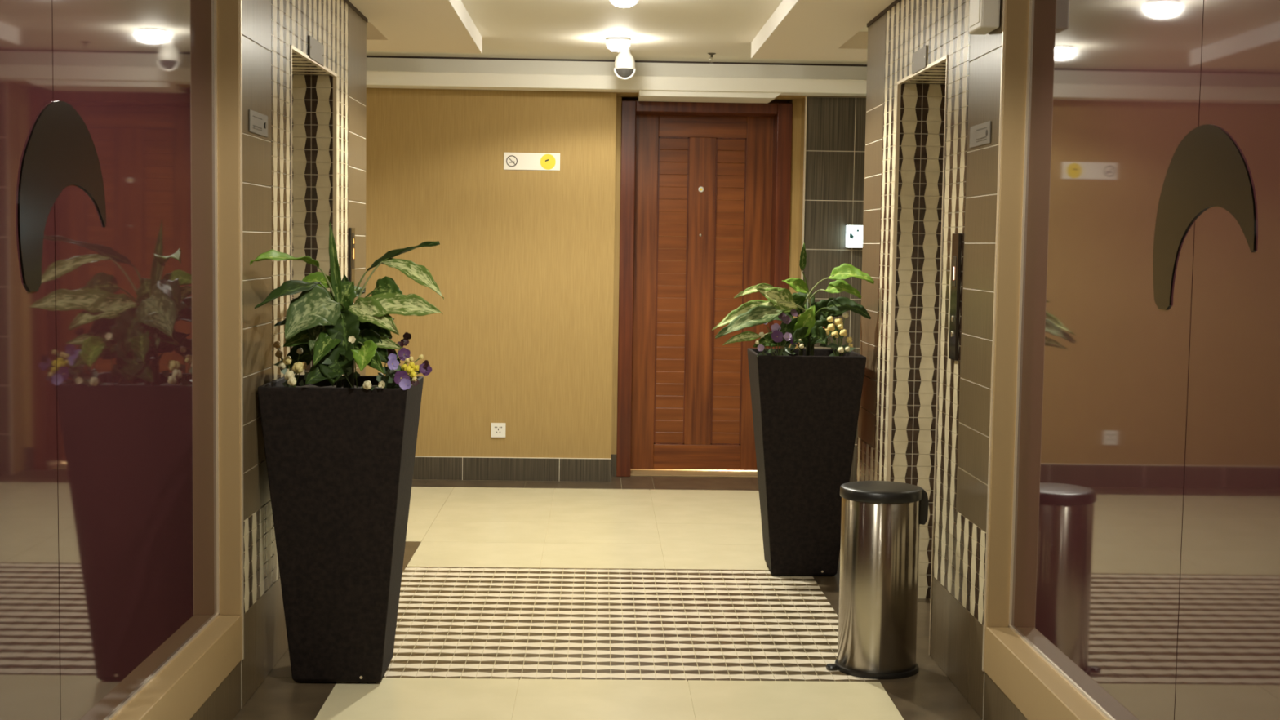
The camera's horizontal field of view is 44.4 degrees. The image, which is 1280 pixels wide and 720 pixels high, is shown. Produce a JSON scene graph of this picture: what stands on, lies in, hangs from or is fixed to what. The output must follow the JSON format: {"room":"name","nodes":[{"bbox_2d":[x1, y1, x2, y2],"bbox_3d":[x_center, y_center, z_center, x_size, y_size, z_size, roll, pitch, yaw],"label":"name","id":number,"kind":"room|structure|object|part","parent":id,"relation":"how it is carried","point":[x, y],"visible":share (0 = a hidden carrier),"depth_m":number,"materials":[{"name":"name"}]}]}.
{"room":"elevator lobby","nodes":[
{"label":"elevator lobby","id":0,"kind":"room"},
{"bbox_2d":[241,0,368,707],"bbox_3d":[-3.128,-0.420,6.050,3.752,2.793,2.582,1,4,-1],"label":"wall","id":1,"kind":"structure","parent":0,"point":[308,173],"depth_m":5.45,"materials":[{"name":"beige tile"}]},
{"bbox_2d":[0,0,244,719],"bbox_3d":[-1.502,-0.044,1.289,0.738,2.793,7.062,1,4,-1],"label":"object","id":2,"kind":"structure","parent":1,"relation":"in","point":[122,544],"depth_m":3.90,"materials":[{"name":"beige glass"}]},
{"bbox_3d":[-1.243,-0.127,2.410,0.010,2.198,1.946,1,4,-1],"label":"glass pane","id":3,"kind":"part","parent":2,"relation":"part of","materials":[{"name":"clear glass"}]},
{"bbox_2d":[17,100,106,292],"bbox_3d":[-1.259,-0.359,3.433,0.004,0.408,0.555,1,4,-1],"label":"arch emblem","id":4,"kind":"object","parent":2,"relation":"attached to","point":[60,153],"visible":1,"depth_m":3.32,"materials":[{"name":"brown metal"}]},
{"bbox_3d":[-1.285,-0.251,4.089,0.010,2.198,1.415,1,4,-1],"label":"glass pane","id":5,"kind":"part","parent":2,"relation":"part of","materials":[{"name":"clear glass"}]},
{"bbox_3d":[-1.522,1.120,1.371,0.735,0.144,7.055,1,4,-1],"label":"sill","id":6,"kind":"part","parent":2,"relation":"part of","materials":[{"name":"beige laminate"}]},
{"bbox_3d":[-1.227,-0.231,4.817,0.009,2.342,0.014,1,4,-1],"label":"corner trim","id":7,"kind":"part","parent":2,"relation":"part of","materials":[{"name":"gold metal"}]},
{"bbox_2d":[248,109,267,137],"bbox_3d":[-1.220,-0.757,5.020,0.007,0.069,0.260,1,4,-1],"label":"plate","id":8,"kind":"object","parent":1,"relation":"attached to","point":[258,122],"visible":1,"depth_m":5.01,"materials":[{"name":"silver metal"}]},
{"bbox_3d":[-1.266,-0.073,6.083,0.015,2.154,0.956,1,4,-1],"label":"edge trim","id":9,"kind":"part","parent":1,"relation":"part of","materials":[{"name":"beige tile"}]},
{"bbox_2d":[308,35,324,66],"bbox_3d":[-1.240,-1.184,6.008,0.009,0.082,0.294,1,4,-1],"label":"plate","id":10,"kind":"object","parent":1,"relation":"attached to","point":[316,49],"visible":1,"depth_m":5.99,"materials":[{"name":"silver metal"}]},
{"bbox_2d":[348,227,355,304],"bbox_3d":[-1.271,-0.368,6.921,0.016,0.429,0.100,1,4,-1],"label":"panel","id":11,"kind":"object","parent":1,"relation":"attached to","point":[351,230],"visible":0.59,"depth_m":6.88,"materials":[{"name":"black metal"}]},
{"bbox_2d":[232,475,982,719],"bbox_3d":[-0.132,1.176,4.434,9.996,0.060,13.671,1,4,-1],"label":"floor","id":12,"kind":"structure","parent":0,"point":[632,597],"depth_m":6.12,"materials":[{"name":"beige tile"}]},
{"bbox_2d":[257,374,423,683],"bbox_3d":[-1.001,0.569,5.303,0.478,0.997,0.478,1,4,-1],"label":"planter","id":13,"kind":"object","parent":12,"relation":"on","point":[340,461],"visible":0.91,"depth_m":5.11,"materials":[{"name":"plastic"}]},
{"bbox_2d":[273,341,308,386],"bbox_3d":[-1.152,0.029,5.141,0.100,0.171,0.250,-2,5,-33],"label":"bunch","id":14,"kind":"object","parent":13,"relation":"on","point":[298,367],"visible":0.99,"depth_m":5.11,"materials":[{"name":"yellow plant"}]},
{"bbox_2d":[249,222,444,387],"bbox_3d":[-0.928,-0.161,5.186,0.589,0.588,0.770,1,4,-1],"label":"leafy plant","id":15,"kind":"object","parent":13,"relation":"on","point":[331,317],"visible":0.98,"depth_m":5.10,"materials":[{"name":"green plant"}]},
{"bbox_2d":[317,335,385,390],"bbox_3d":[-0.930,0.022,5.048,0.227,0.205,0.086,1,4,-1],"label":"bunch","id":16,"kind":"object","parent":13,"relation":"on","point":[366,384],"visible":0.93,"depth_m":5.05,"materials":[{"name":"beige plant"}]},
{"bbox_3d":[-0.919,0.029,5.053,0.004,0.189,0.059,1,4,6],"label":"stem","id":17,"kind":"part","parent":16,"relation":"part of","materials":[{"name":"green plant"}]},
{"bbox_2d":[376,332,431,390],"bbox_3d":[-0.778,0.019,5.110,0.152,0.208,0.176,-2,5,-36],"label":"bunch","id":18,"kind":"object","parent":13,"relation":"on","point":[401,378],"visible":0.84,"depth_m":5.09,"materials":[{"name":"purple plant"}]},
{"bbox_2d":[385,354,423,388],"bbox_3d":[-0.761,0.054,5.086,0.158,0.140,0.087,0,4,-12],"label":"bunch","id":19,"kind":"object","parent":13,"relation":"in","point":[411,367],"visible":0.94,"depth_m":5.09,"materials":[{"name":"yellow plant"}]},
{"bbox_2d":[746,347,866,576],"bbox_3d":[0.737,0.462,7.111,0.478,0.997,0.478,1,4,-1],"label":"planter","id":20,"kind":"object","parent":12,"relation":"on","point":[806,409],"visible":0.97,"depth_m":6.91,"materials":[{"name":"plastic"}]},
{"bbox_2d":[755,309,804,356],"bbox_3d":[0.611,-0.105,6.890,0.213,0.235,0.137,1,4,-1],"label":"bunch","id":21,"kind":"object","parent":20,"relation":"on","point":[777,335],"visible":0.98,"depth_m":6.88,"materials":[{"name":"purple plant"}]},
{"bbox_3d":[0.587,-0.078,6.920,0.081,0.175,0.006,4,5,36],"label":"stem","id":22,"kind":"part","parent":21,"relation":"part of","materials":[{"name":"green plant"}]},
{"bbox_2d":[711,243,874,355],"bbox_3d":[0.664,-0.253,7.035,0.712,0.549,0.547,1,4,-1],"label":"leafy plant","id":23,"kind":"object","parent":20,"relation":"on","point":[808,327],"visible":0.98,"depth_m":6.90,"materials":[{"name":"green plant"}]},
{"bbox_2d":[819,311,855,355],"bbox_3d":[0.867,-0.098,6.895,0.158,0.228,0.108,1,4,-1],"label":"bunch","id":24,"kind":"object","parent":20,"relation":"on","point":[838,322],"visible":0.96,"depth_m":6.90,"materials":[{"name":"yellow plant"}]},
{"bbox_2d":[826,480,928,679],"bbox_3d":[0.835,0.758,5.477,0.291,0.649,0.291,4,5,40],"label":"pedal bin","id":25,"kind":"object","parent":12,"relation":"on","point":[881,521],"visible":1,"depth_m":5.36,"materials":[{"name":"silver metal"}]},
{"bbox_3d":[0.840,0.455,5.454,0.286,0.041,0.286,1,4,-1],"label":"lid","id":26,"kind":"part","parent":25,"relation":"part of","materials":[{"name":"black plastic"}]},
{"bbox_2d":[365,55,866,482],"bbox_3d":[-0.258,-0.684,10.230,9.702,2.793,1.245,1,4,-1],"label":"wall","id":27,"kind":"structure","parent":0,"point":[525,265],"depth_m":9.62,"materials":[{"name":"paint"}]},
{"bbox_2d":[490,422,505,437],"bbox_3d":[-0.875,0.434,9.678,0.090,0.090,0.010,1,4,-1],"label":"wall socket","id":28,"kind":"object","parent":27,"relation":"attached to","point":[498,429],"visible":1,"depth_m":9.67,"materials":[{"name":"white plastic"}]},
{"bbox_2d":[503,152,559,170],"bbox_3d":[-0.659,-1.212,9.563,0.342,0.104,0.007,1,4,-1],"label":"no smoking sign","id":29,"kind":"object","parent":27,"relation":"attached to","point":[512,161],"visible":1,"depth_m":9.56,"materials":[{"name":"white plastic"}]},
{"bbox_2d":[366,55,866,103],"bbox_3d":[-0.227,-1.713,9.547,9.408,0.226,0.397,1,4,-1],"label":"trim","id":30,"kind":"structure","parent":27,"relation":"attached to","point":[650,88],"depth_m":9.37,"materials":[{"name":"white paint"}]},
{"bbox_2d":[366,57,866,79],"bbox_3d":[-0.226,-1.761,9.534,9.408,0.106,0.006,1,4,-1],"label":"trim","id":31,"kind":"structure","parent":27,"relation":"attached to","point":[398,64],"depth_m":9.53,"materials":[{"name":"white paint"}]},
{"bbox_2d":[616,100,792,477],"bbox_3d":[0.396,-0.447,10.074,1.069,2.364,0.435,1,4,-1],"label":"door","id":32,"kind":"structure","parent":27,"relation":"in","point":[684,402],"depth_m":10.07,"materials":[{"name":"brown wood"}]},
{"bbox_3d":[-0.091,-0.448,9.987,0.090,2.364,0.285,1,4,-1],"label":"frame post","id":33,"kind":"part","parent":32,"relation":"part of","materials":[{"name":"brown wood"}]},
{"bbox_3d":[0.369,0.630,10.191,0.564,0.163,0.040,1,4,-1],"label":"rail","id":34,"kind":"part","parent":32,"relation":"part of","materials":[{"name":"brown wood"}]},
{"bbox_3d":[0.386,-0.438,10.099,0.564,1.980,0.011,1,4,-1],"label":"panel moulding","id":35,"kind":"part","parent":32,"relation":"part of","materials":[{"name":"brown wood"}]},
{"bbox_3d":[0.402,-1.503,10.034,0.564,0.154,0.040,1,4,-1],"label":"rail","id":36,"kind":"part","parent":32,"relation":"part of","materials":[{"name":"brown wood"}]},
{"bbox_3d":[0.886,-0.435,10.012,0.093,2.364,0.285,1,4,-1],"label":"frame post","id":37,"kind":"part","parent":32,"relation":"part of","materials":[{"name":"brown wood"}]},
{"bbox_3d":[0.998,-0.420,9.669,0.010,2.389,0.020,1,4,-1],"label":"corner trim","id":38,"kind":"part","parent":27,"relation":"part of","materials":[{"name":"gold metal"}]},
{"bbox_2d":[845,225,862,248],"bbox_3d":[1.373,-0.757,9.620,0.212,0.140,0.049,1,4,-1],"label":"exit light","id":39,"kind":"object","parent":27,"relation":"attached to","point":[854,233],"visible":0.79,"depth_m":9.60,"materials":[{"name":"white plastic"}]},
{"bbox_2d":[348,0,894,64],"bbox_3d":[-0.090,-1.434,4.168,9.702,0.189,13.230,1,4,-1],"label":"ceiling","id":40,"kind":"structure","parent":0,"point":[828,32],"depth_m":7.90,"materials":[{"name":"white paint"}]},
{"bbox_2d":[604,36,631,51],"bbox_3d":[-0.119,-1.714,8.525,0.141,0.072,0.141,1,4,-1],"label":"recessed light","id":41,"kind":"object","parent":40,"relation":"in","point":[613,43],"visible":1,"depth_m":8.48,"materials":[{"name":"white paint"}]},
{"bbox_2d":[609,0,637,7],"bbox_3d":[-0.071,-1.595,6.928,0.141,0.072,0.141,1,4,-1],"label":"recessed light","id":42,"kind":"object","parent":40,"relation":"in","point":[620,3],"visible":1,"depth_m":6.90,"materials":[{"name":"white paint"}]},
{"bbox_2d":[613,48,635,79],"bbox_3d":[-0.088,-1.698,9.014,0.128,0.174,0.120,1,4,-1],"label":"dome camera","id":43,"kind":"object","parent":40,"relation":"attached to","point":[624,68],"visible":0.93,"depth_m":8.98,"materials":[{"name":"white plastic"}]},
{"bbox_2d":[707,53,715,62],"bbox_3d":[0.417,-1.758,9.125,0.048,0.055,0.048,1,4,-1],"label":"sprinkler","id":44,"kind":"object","parent":40,"relation":"attached to","point":[711,54],"visible":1,"depth_m":9.12,"materials":[{"name":"silver metal"}]},
{"bbox_2d":[856,0,1003,719],"bbox_3d":[2.877,-0.331,6.096,3.641,2.793,2.489,1,4,-1],"label":"wall","id":45,"kind":"structure","parent":0,"point":[924,418],"depth_m":6.01,"materials":[{"name":"beige tile"}]},
{"bbox_3d":[1.061,-0.036,6.065,0.015,2.154,0.932,1,4,-1],"label":"edge trim","id":46,"kind":"part","parent":45,"relation":"part of","materials":[{"name":"gold metal"}]},
{"bbox_2d":[912,44,927,74],"bbox_3d":[1.070,-1.147,5.995,0.007,0.082,0.250,1,4,-1],"label":"plate","id":47,"kind":"object","parent":45,"relation":"on","point":[919,57],"visible":1,"depth_m":5.97,"materials":[{"name":"silver metal"}]},
{"bbox_2d":[948,233,962,360],"bbox_3d":[1.070,-0.215,5.329,0.016,0.429,0.097,1,4,-1],"label":"panel","id":48,"kind":"object","parent":45,"relation":"attached to","point":[956,237],"visible":1,"depth_m":5.30,"materials":[{"name":"black metal"}]},
{"bbox_2d":[969,120,991,148],"bbox_3d":[1.091,-0.722,5.028,0.005,0.069,0.266,1,4,-1],"label":"plate","id":49,"kind":"object","parent":45,"relation":"attached to","point":[980,134],"visible":1,"depth_m":5.01,"materials":[{"name":"silver metal"}]},
{"bbox_2d":[968,0,999,35],"bbox_3d":[1.072,-1.187,4.867,0.061,0.328,0.169,1,4,-1],"label":"box","id":50,"kind":"object","parent":45,"relation":"attached to","point":[984,15],"visible":1,"depth_m":4.80,"materials":[{"name":"white plastic"}]},
{"bbox_2d":[982,0,1279,719],"bbox_3d":[1.546,-0.001,1.336,0.738,2.793,6.997,1,4,-1],"label":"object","id":51,"kind":"structure","parent":45,"relation":"in","point":[1132,551],"depth_m":3.81,"materials":[{"name":"beige glass"}]},
{"bbox_3d":[1.093,-0.195,4.813,0.009,2.342,0.014,1,4,-1],"label":"corner trim","id":52,"kind":"part","parent":51,"relation":"part of","materials":[{"name":"gold metal"}]},
{"bbox_3d":[1.530,1.163,1.419,0.735,0.144,6.990,1,4,-1],"label":"sill","id":53,"kind":"part","parent":51,"relation":"part of","materials":[{"name":"beige laminate"}]},
{"bbox_3d":[1.192,-0.214,4.107,0.010,2.198,1.380,1,4,-1],"label":"glass pane","id":54,"kind":"part","parent":51,"relation":"part of","materials":[{"name":"clear glass"}]},
{"bbox_2d":[1152,124,1256,310],"bbox_3d":[1.205,-0.302,3.364,0.004,0.404,0.562,1,4,-1],"label":"arch emblem","id":55,"kind":"object","parent":51,"relation":"attached to","point":[1206,169],"visible":1,"depth_m":3.39,"materials":[{"name":"brown metal"}]},
{"bbox_3d":[1.233,-0.092,2.460,0.010,2.198,1.916,1,4,-1],"label":"glass pane","id":56,"kind":"part","parent":51,"relation":"part of","materials":[{"name":"clear glass"}]}
]}

